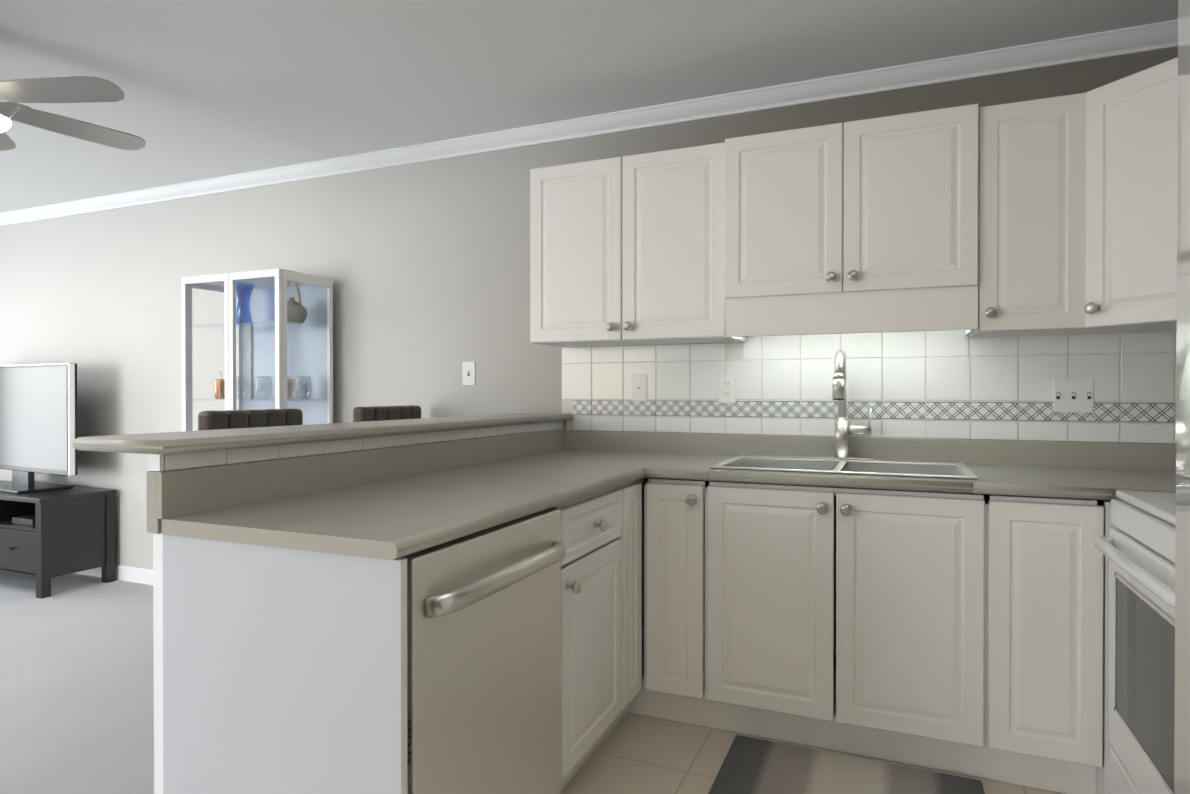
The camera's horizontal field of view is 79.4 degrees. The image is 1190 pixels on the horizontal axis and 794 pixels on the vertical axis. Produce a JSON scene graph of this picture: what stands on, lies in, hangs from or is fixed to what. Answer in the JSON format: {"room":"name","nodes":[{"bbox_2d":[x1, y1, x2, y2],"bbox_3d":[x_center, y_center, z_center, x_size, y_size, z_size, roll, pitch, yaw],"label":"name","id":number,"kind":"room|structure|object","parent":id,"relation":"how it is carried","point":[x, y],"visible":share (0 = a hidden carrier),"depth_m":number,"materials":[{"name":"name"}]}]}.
{"room":"kitchen","nodes":[
{"label":"kitchen","id":0,"kind":"room"},
{"bbox_2d":[0,573,153,793],"bbox_3d":[-2.421,1.222,0.796,7.580,0.100,6.400,0,0,23],"label":"floor","id":1,"kind":"structure","parent":0,"point":[76,683],"depth_m":2.86,"materials":[{"name":"white carpet"}]},
{"bbox_2d":[0,480,115,598],"bbox_3d":[-3.763,0.863,4.566,1.504,0.572,0.434,0,0,23],"label":"tv stand","id":2,"kind":"object","parent":1,"relation":"on","point":[71,530],"visible":0.98,"depth_m":4.24,"materials":[{"name":"black wood"}]},
{"bbox_2d":[12,514,34,525],"bbox_3d":[-3.362,0.738,4.332,0.200,0.036,0.180,0,0,23],"label":"media box","id":3,"kind":"object","parent":2,"relation":"in","point":[27,520],"visible":0.48,"depth_m":4.25,"materials":[{"name":"grey plastic"}]},
{"bbox_2d":[0,363,77,493],"bbox_3d":[-3.629,0.187,4.534,1.241,0.776,0.352,0,0,23],"label":"flat-screen tv","id":4,"kind":"object","parent":2,"relation":"on","point":[38,421],"visible":1,"depth_m":4.39,"materials":[{"name":"black plastic"},{"name":"glass screen"},{"name":"silver plastic"}]},
{"bbox_2d":[198,409,302,430],"bbox_3d":[-1.055,0.605,2.531,0.475,1.117,0.460,0,0,23],"label":"bar stool","id":5,"kind":"object","parent":1,"relation":"on","point":[225,419],"visible":0.21,"depth_m":2.56,"materials":[{"name":"brown leather"}]},
{"bbox_2d":[181,269,333,430],"bbox_3d":[-1.758,0.267,3.746,0.679,1.775,0.360,0,0,23],"label":"display cabinet","id":6,"kind":"object","parent":1,"relation":"on","point":[283,349],"visible":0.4,"depth_m":3.77,"materials":[{"name":"white metal"}]},
{"bbox_2d":[214,371,224,398],"bbox_3d":[-1.999,-0.065,3.846,0.078,0.151,0.078,0,0,23],"label":"copper mug","id":7,"kind":"object","parent":6,"relation":"in","point":[220,388],"depth_m":3.81,"materials":[{"name":"brown metal"}]},
{"bbox_2d":[236,376,249,398],"bbox_3d":[-1.864,-0.048,3.778,0.084,0.118,0.084,0,0,23],"label":"wine glass","id":8,"kind":"object","parent":6,"relation":"in","point":[242,380],"depth_m":3.77,"materials":[{"name":"clear glass"}]},
{"bbox_2d":[236,284,254,326],"bbox_3d":[-1.863,-0.484,3.796,0.112,0.218,0.112,0,0,23],"label":"vase","id":9,"kind":"object","parent":6,"relation":"in","point":[244,292],"depth_m":3.79,"materials":[{"name":"blue glass"}]},
{"bbox_2d":[249,326,253,398],"bbox_3d":[-1.777,-0.177,3.708,0.021,0.376,0.018,0,0,23],"label":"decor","id":10,"kind":"object","parent":6,"relation":"in","point":[251,358],"depth_m":3.70,"materials":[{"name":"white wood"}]},
{"bbox_2d":[255,376,272,398],"bbox_3d":[-1.715,-0.048,3.715,0.084,0.118,0.084,0,0,23],"label":"drinking glass","id":11,"kind":"object","parent":6,"relation":"in","point":[262,381],"depth_m":3.70,"materials":[{"name":"clear glass"}]},
{"bbox_2d":[287,379,295,398],"bbox_3d":[-1.611,-0.065,3.757,0.078,0.151,0.078,0,0,23],"label":"copper mug","id":12,"kind":"object","parent":6,"relation":"in","point":[292,389],"depth_m":3.73,"materials":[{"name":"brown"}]},
{"bbox_2d":[287,376,297,398],"bbox_3d":[-1.537,-0.047,3.596,0.084,0.118,0.084,0,0,23],"label":"wine glass","id":13,"kind":"object","parent":6,"relation":"in","point":[290,387],"depth_m":3.60,"materials":[{"name":"clear glass"}]},
{"bbox_2d":[287,281,307,324],"bbox_3d":[-1.566,-0.485,3.665,0.190,0.222,0.152,0,0,23],"label":"teapot","id":14,"kind":"object","parent":6,"relation":"in","point":[301,313],"depth_m":3.62,"materials":[{"name":"grey ceramic"}]},
{"bbox_2d":[295,376,312,398],"bbox_3d":[-1.498,-0.048,3.688,0.084,0.118,0.084,0,0,23],"label":"drinking glass","id":15,"kind":"object","parent":6,"relation":"in","point":[305,388],"depth_m":3.68,"materials":[{"name":"clear glass"}]},
{"bbox_2d":[353,405,420,421],"bbox_3d":[-0.762,0.601,3.221,0.475,1.117,0.460,0,0,23],"label":"bar stool","id":16,"kind":"object","parent":1,"relation":"on","point":[373,413],"visible":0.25,"depth_m":3.23,"materials":[{"name":"brown leather"}]},
{"bbox_2d":[153,428,562,793],"bbox_3d":[-0.539,0.638,2.403,0.030,1.049,1.943,0,0,23],"label":"wall","id":17,"kind":"structure","parent":0,"point":[158,642],"depth_m":1.51,"materials":[{"name":"white paint"}]},
{"bbox_2d":[147,347,570,470],"bbox_3d":[-0.518,-0.033,2.382,0.030,0.378,1.950,0,0,23],"label":"tile backsplash","id":18,"kind":"structure","parent":17,"relation":"attached to","point":[155,462],"depth_m":1.98,"materials":[{"name":"white tile"}]},
{"bbox_2d":[0,47,1177,627],"bbox_3d":[-1.147,-0.046,3.788,7.820,2.400,0.120,0,0,23],"label":"wall","id":19,"kind":"structure","parent":0,"point":[424,265],"depth_m":3.77,"materials":[{"name":"beige paint"}]},
{"bbox_2d":[462,361,474,384],"bbox_3d":[-0.617,-0.115,3.490,0.072,0.116,0.014,0,0,23],"label":"light switch","id":20,"kind":"object","parent":19,"relation":"attached to","point":[468,373],"visible":1,"depth_m":3.49,"materials":[{"name":"white plastic"}]},
{"bbox_2d":[0,19,1177,225],"bbox_3d":[-1.183,-1.213,3.696,7.580,0.066,0.064,0,0,23],"label":"crown molding","id":21,"kind":"structure","parent":19,"relation":"attached to","point":[1120,42],"depth_m":3.00,"materials":[{"name":"white wood"}]},
{"bbox_2d":[530,143,745,346],"bbox_3d":[0.168,-0.591,2.982,0.828,0.730,0.311,0,0,23],"label":"upper cabinet","id":22,"kind":"object","parent":19,"relation":"attached to","point":[624,249],"depth_m":2.83,"materials":[{"name":"white wood"}]},
{"bbox_2d":[718,103,985,312],"bbox_3d":[0.928,-0.654,2.643,0.833,0.600,0.341,0,0,23],"label":"upper cabinet","id":23,"kind":"object","parent":19,"relation":"attached to","point":[887,212],"depth_m":2.47,"materials":[{"name":"white wood"}]},
{"bbox_2d":[571,330,1175,443],"bbox_3d":[1.078,-0.085,2.770,2.678,0.478,0.013,0,0,23],"label":"tile backsplash","id":24,"kind":"structure","parent":19,"relation":"attached to","point":[953,384],"depth_m":2.74,"materials":[{"name":"white tile"}]},
{"bbox_2d":[631,374,646,400],"bbox_3d":[0.193,-0.040,3.140,0.074,0.118,0.008,0,0,23],"label":"phone jack","id":25,"kind":"object","parent":24,"relation":"attached to","point":[638,387],"visible":1,"depth_m":3.14,"materials":[{"name":"white plastic"}]},
{"bbox_2d":[719,375,735,402],"bbox_3d":[0.551,-0.033,2.989,0.072,0.118,0.008,0,0,23],"label":"duplex electrical outlet","id":26,"kind":"object","parent":24,"relation":"attached to","point":[727,388],"visible":1,"depth_m":2.99,"materials":[{"name":"white plastic"}]},
{"bbox_2d":[1054,379,1093,412],"bbox_3d":[1.675,-0.004,2.507,0.118,0.118,0.014,0,0,23],"label":"light switch","id":27,"kind":"object","parent":24,"relation":"attached to","point":[1073,395],"visible":1,"depth_m":2.51,"materials":[{"name":"white plastic"}]},
{"bbox_2d":[966,93,1085,337],"bbox_3d":[1.458,-0.585,2.434,0.305,0.736,0.311,0,0,23],"label":"upper cabinet","id":28,"kind":"object","parent":19,"relation":"attached to","point":[1052,216],"depth_m":2.29,"materials":[{"name":"white wood"}]},
{"bbox_2d":[1082,57,1177,332],"bbox_3d":[1.645,-0.581,1.977,0.409,0.734,0.410,0,0,23],"label":"upper cabinet","id":29,"kind":"object","parent":19,"relation":"attached to","point":[1129,123],"depth_m":2.11,"materials":[{"name":"white wood"}]},
{"bbox_2d":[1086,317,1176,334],"bbox_3d":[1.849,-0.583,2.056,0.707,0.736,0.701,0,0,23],"label":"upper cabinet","id":30,"kind":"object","parent":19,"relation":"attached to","point":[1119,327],"depth_m":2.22,"materials":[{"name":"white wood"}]},
{"bbox_2d":[0,0,1177,212],"bbox_3d":[-2.421,-1.278,0.780,7.820,0.100,6.640,0,0,23],"label":"ceiling","id":31,"kind":"structure","parent":0,"point":[214,88],"depth_m":2.63,"materials":[{"name":"white paint"}]},
{"bbox_2d":[0,76,145,150],"bbox_3d":[-2.119,-1.015,2.337,1.141,0.444,1.179,0,0,23],"label":"ceiling fan","id":32,"kind":"object","parent":31,"relation":"hanging from","point":[71,89],"visible":1,"depth_m":2.37,"materials":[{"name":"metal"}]},
{"bbox_2d":[561,712,1063,793],"bbox_3d":[0.566,1.217,1.591,2.702,0.100,2.600,0,0,23],"label":"floor","id":33,"kind":"structure","parent":0,"point":[633,753],"depth_m":2.29,"materials":[{"name":"beige tile"}]},
{"bbox_2d":[400,508,564,793],"bbox_3d":[-0.454,0.729,1.695,0.646,0.869,0.660,0,0,23],"label":"dishwasher","id":34,"kind":"object","parent":33,"relation":"on","point":[483,661],"visible":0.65,"depth_m":1.54,"materials":[{"name":"grey metal"}]},
{"bbox_2d":[708,735,984,793],"bbox_3d":[0.729,1.154,2.078,0.740,0.018,0.460,0,0,23],"label":"kitchen rug","id":35,"kind":"object","parent":33,"relation":"on","point":[750,765],"visible":0.88,"depth_m":2.17,"materials":[{"name":"grey fabric"}]},
{"bbox_2d":[1051,497,1116,793],"bbox_3d":[1.850,0.726,2.117,0.734,0.873,0.580,0,0,23],"label":"base cabinet","id":36,"kind":"object","parent":33,"relation":"on","point":[1079,571],"depth_m":2.01,"materials":[{"name":"white wood"}]},
{"bbox_2d":[72,413,647,559],"bbox_3d":[-0.490,0.183,2.005,0.855,0.197,1.320,0,0,23],"label":"countertop","id":37,"kind":"structure","parent":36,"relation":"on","point":[390,503],"depth_m":1.76,"materials":[{"name":"grey laminate"}]},
{"bbox_2d":[648,432,1175,499],"bbox_3d":[0.842,0.180,2.517,2.905,0.197,0.663,0,0,23],"label":"countertop","id":38,"kind":"structure","parent":36,"relation":"on","point":[1059,469],"depth_m":2.47,"materials":[{"name":"grey laminate"}]},
{"bbox_2d":[810,350,873,459],"bbox_3d":[0.915,0.031,2.670,0.230,0.411,0.220,0,0,23],"label":"faucet","id":39,"kind":"object","parent":38,"relation":"on","point":[844,429],"visible":1,"depth_m":2.72,"materials":[{"name":"silver metal"}]},
{"bbox_2d":[710,455,977,519],"bbox_3d":[0.872,0.329,2.546,0.820,0.180,0.512,0,0,23],"label":"double-bowl sink","id":40,"kind":"object","parent":38,"relation":"in","point":[928,469],"visible":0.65,"depth_m":2.63,"materials":[{"name":"silver metal"}]},
{"bbox_2d":[1093,490,1175,793],"bbox_3d":[1.556,0.610,1.482,0.774,1.114,0.724,0,0,23],"label":"range","id":41,"kind":"object","parent":33,"relation":"on","point":[1137,547],"visible":0.9,"depth_m":1.67,"materials":[{"name":"white metal"}]},
{"bbox_2d":[1174,0,1189,793],"bbox_3d":[0.961,0.300,0.369,0.964,1.747,0.807,0,0,23],"label":"refrigerator","id":42,"kind":"object","parent":33,"relation":"on","point":[1182,675],"visible":1,"depth_m":0.87,"materials":[{"name":"white"}]},
{"bbox_3d":[-5.988,-0.037,2.238,0.120,2.400,6.520,0,0,23],"label":"wall","id":43,"kind":"structure","parent":0,"visible":0},
{"bbox_2d":[75,565,152,584],"bbox_3d":[-2.512,1.106,4.304,4.610,0.090,0.012,0,0,23],"label":"baseboard","id":44,"kind":"structure","parent":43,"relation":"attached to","point":[134,574],"depth_m":4.45,"materials":[{"name":"white wood"}]}
]}

